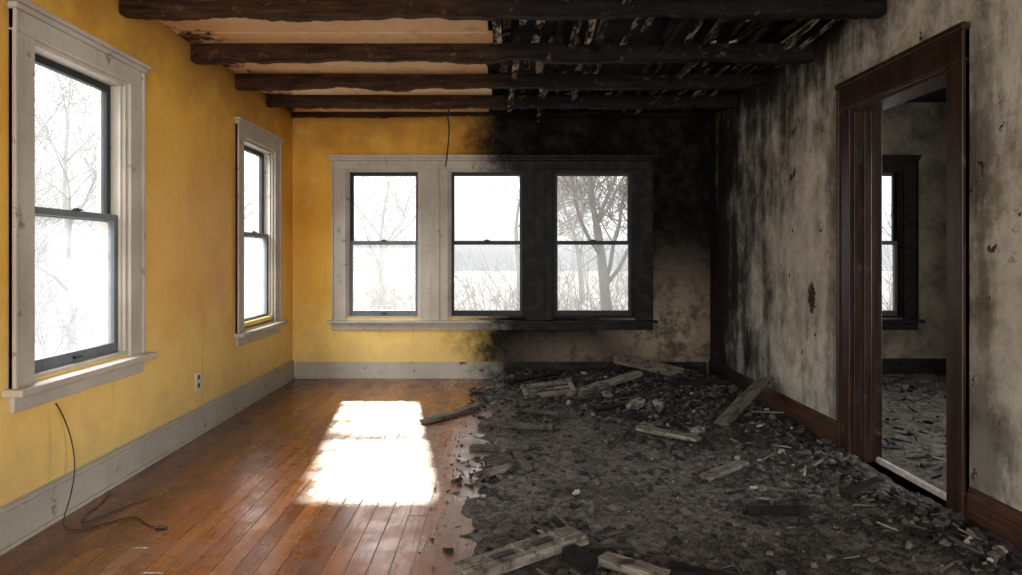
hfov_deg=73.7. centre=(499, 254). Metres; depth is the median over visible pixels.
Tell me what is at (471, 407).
board
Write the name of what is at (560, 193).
bare tree
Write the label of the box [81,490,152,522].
cable
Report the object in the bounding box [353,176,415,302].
bare tree
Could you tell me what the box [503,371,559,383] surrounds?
board
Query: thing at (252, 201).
bare tree
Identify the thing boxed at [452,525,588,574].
board
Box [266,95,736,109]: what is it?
ceiling beam
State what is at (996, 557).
rubble
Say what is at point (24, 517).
baseboard
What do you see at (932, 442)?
debris
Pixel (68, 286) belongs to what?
bare tree
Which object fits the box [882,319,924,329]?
window sill
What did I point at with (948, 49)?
door frame
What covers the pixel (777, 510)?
board
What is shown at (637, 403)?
chunk
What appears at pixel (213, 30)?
ceiling
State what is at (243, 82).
ceiling beam
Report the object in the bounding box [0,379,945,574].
floor
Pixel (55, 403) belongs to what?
cable
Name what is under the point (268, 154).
window
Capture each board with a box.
[419,404,478,423]
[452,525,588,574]
[469,443,529,450]
[474,464,512,477]
[496,421,554,429]
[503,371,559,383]
[512,451,531,471]
[521,379,576,398]
[524,408,560,415]
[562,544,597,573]
[566,371,643,397]
[592,401,628,411]
[597,551,670,574]
[613,352,684,375]
[616,412,681,428]
[636,424,700,441]
[666,379,731,384]
[667,560,735,574]
[699,459,748,480]
[712,376,773,426]
[746,505,810,515]
[840,477,885,499]
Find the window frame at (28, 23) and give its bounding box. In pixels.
[7,0,150,388]
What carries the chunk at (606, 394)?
on the rubble at (996, 557)
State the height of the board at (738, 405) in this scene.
0.290 m
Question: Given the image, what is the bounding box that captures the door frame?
[835,21,970,514]
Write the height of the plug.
0.011 m
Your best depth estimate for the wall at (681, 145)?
6.92 m
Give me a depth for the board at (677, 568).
2.58 m
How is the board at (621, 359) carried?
on the rubble at (996, 557)
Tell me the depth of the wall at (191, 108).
4.38 m
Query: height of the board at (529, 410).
0.027 m
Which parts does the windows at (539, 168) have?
lower sash, upper sash, lower sash, upper sash, lower sash, upper sash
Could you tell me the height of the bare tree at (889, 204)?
7.103 m
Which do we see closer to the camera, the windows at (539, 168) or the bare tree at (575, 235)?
the windows at (539, 168)
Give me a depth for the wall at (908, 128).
6.92 m
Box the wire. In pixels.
[445,109,449,166]
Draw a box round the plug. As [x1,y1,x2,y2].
[155,526,166,529]
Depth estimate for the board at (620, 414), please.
4.85 m
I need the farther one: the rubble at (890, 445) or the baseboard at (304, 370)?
the baseboard at (304, 370)
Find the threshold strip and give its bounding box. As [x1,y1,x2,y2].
[876,457,945,500]
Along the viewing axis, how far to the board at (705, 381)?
5.79 m
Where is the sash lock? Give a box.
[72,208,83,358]
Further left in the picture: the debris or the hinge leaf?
the hinge leaf
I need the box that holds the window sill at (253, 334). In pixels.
[233,320,287,346]
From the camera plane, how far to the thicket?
19.27 m
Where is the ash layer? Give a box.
[460,368,1021,574]
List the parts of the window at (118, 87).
upper sash, lower sash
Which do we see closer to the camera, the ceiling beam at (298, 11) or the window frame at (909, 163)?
the ceiling beam at (298, 11)
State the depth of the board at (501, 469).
3.82 m
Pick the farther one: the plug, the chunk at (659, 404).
the chunk at (659, 404)
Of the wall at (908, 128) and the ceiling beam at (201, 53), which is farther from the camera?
the wall at (908, 128)
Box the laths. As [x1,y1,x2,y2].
[487,0,838,122]
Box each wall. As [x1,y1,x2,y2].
[0,0,292,506]
[293,108,709,375]
[710,0,1021,511]
[882,102,945,357]
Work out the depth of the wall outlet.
4.72 m
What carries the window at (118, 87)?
in the wall at (191, 108)
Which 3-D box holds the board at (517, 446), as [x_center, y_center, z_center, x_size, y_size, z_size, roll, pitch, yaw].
[-0.004,1.224,4.340,0.391,0.058,0.062,0,0,12]
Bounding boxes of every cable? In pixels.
[55,403,154,530]
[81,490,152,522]
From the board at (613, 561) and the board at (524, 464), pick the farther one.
the board at (524, 464)
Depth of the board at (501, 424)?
4.82 m
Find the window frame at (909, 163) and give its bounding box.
[882,155,921,319]
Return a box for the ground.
[35,271,891,358]
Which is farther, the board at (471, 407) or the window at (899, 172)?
the window at (899, 172)
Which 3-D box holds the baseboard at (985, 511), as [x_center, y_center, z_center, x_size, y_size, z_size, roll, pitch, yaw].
[2.119,1.150,0.262,0.032,0.200,5.663,0,0,0]
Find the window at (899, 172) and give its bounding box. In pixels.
[882,169,903,317]
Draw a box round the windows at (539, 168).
[326,155,657,329]
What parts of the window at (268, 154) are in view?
upper sash, lower sash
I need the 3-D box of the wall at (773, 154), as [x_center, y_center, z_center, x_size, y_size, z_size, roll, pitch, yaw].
[2.215,-0.125,2.080,0.160,2.950,9.680,0,0,0]
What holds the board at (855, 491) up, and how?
on the ash layer
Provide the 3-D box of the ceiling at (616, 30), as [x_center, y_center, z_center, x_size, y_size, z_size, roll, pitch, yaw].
[1.597,-1.590,2.160,7.725,0.080,9.840,0,0,0]
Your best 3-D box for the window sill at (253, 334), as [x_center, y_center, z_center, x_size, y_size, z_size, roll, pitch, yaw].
[-2.072,0.676,5.940,0.105,0.108,1.120,0,0,0]
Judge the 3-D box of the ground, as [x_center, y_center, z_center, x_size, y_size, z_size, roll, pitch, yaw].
[0.000,2.200,35.000,120.000,0.100,110.000,0,0,0]
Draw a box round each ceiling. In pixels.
[158,17,492,111]
[488,16,945,101]
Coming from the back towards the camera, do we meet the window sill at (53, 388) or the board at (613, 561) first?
the window sill at (53, 388)
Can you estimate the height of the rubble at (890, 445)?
0.153 m
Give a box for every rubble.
[418,366,1021,574]
[882,375,945,478]
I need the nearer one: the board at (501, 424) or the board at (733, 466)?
the board at (733, 466)
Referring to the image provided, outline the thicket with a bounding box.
[35,228,891,356]
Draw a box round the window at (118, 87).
[35,41,126,377]
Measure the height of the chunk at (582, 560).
0.053 m
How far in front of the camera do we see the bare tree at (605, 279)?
15.76 m
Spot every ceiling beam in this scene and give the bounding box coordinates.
[119,0,886,22]
[190,43,814,64]
[235,74,767,91]
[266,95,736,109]
[291,112,711,118]
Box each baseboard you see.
[0,360,295,555]
[295,362,706,378]
[709,359,835,444]
[882,358,945,374]
[967,486,1021,552]
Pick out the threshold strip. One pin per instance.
(886, 464)
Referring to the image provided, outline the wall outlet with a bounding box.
[195,372,200,390]
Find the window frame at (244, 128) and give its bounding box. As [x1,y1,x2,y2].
[234,116,283,332]
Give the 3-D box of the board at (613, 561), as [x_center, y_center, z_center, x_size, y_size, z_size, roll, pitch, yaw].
[0.508,1.194,2.606,0.277,0.036,0.083,0,0,34]
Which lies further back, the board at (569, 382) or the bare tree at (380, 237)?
the bare tree at (380, 237)
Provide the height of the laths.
0.235 m
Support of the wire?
hanging from the ceiling at (213, 30)
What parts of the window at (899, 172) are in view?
upper sash, lower sash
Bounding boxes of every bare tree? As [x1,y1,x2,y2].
[35,65,96,262]
[35,65,96,351]
[244,151,254,229]
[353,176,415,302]
[475,176,626,303]
[511,176,625,308]
[557,176,627,309]
[882,204,890,235]
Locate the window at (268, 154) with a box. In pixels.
[244,139,272,327]
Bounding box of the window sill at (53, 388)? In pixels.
[2,352,156,413]
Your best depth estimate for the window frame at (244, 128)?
5.68 m
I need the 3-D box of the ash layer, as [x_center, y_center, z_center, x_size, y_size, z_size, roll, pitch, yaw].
[0.935,1.179,4.245,2.340,0.165,5.290,0,0,0]
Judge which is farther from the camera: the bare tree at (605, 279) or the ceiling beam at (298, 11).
the bare tree at (605, 279)
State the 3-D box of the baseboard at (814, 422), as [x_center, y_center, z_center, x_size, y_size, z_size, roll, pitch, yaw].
[2.119,1.150,5.586,0.032,0.200,2.658,0,0,0]
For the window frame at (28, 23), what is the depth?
3.05 m
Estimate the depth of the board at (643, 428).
4.47 m
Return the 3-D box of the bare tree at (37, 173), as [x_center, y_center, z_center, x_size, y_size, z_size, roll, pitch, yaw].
[-13.557,-2.371,19.779,8.061,9.115,5.132,0,0,45]
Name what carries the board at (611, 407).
on the rubble at (996, 557)
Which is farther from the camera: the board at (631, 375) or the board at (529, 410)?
the board at (631, 375)
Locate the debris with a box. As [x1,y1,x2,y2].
[882,373,945,491]
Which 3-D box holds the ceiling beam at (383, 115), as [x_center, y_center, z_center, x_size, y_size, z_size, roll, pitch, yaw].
[0.015,-1.407,6.867,4.234,0.062,0.066,0,0,0]
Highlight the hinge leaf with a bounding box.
[856,149,862,403]
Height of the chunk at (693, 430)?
0.043 m
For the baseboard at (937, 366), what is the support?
attached to the wall at (908, 128)
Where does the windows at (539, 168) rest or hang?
in the wall at (681, 145)
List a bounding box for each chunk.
[603,391,613,397]
[620,397,645,409]
[653,398,664,410]
[689,427,704,433]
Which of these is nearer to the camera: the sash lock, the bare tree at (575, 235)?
the sash lock

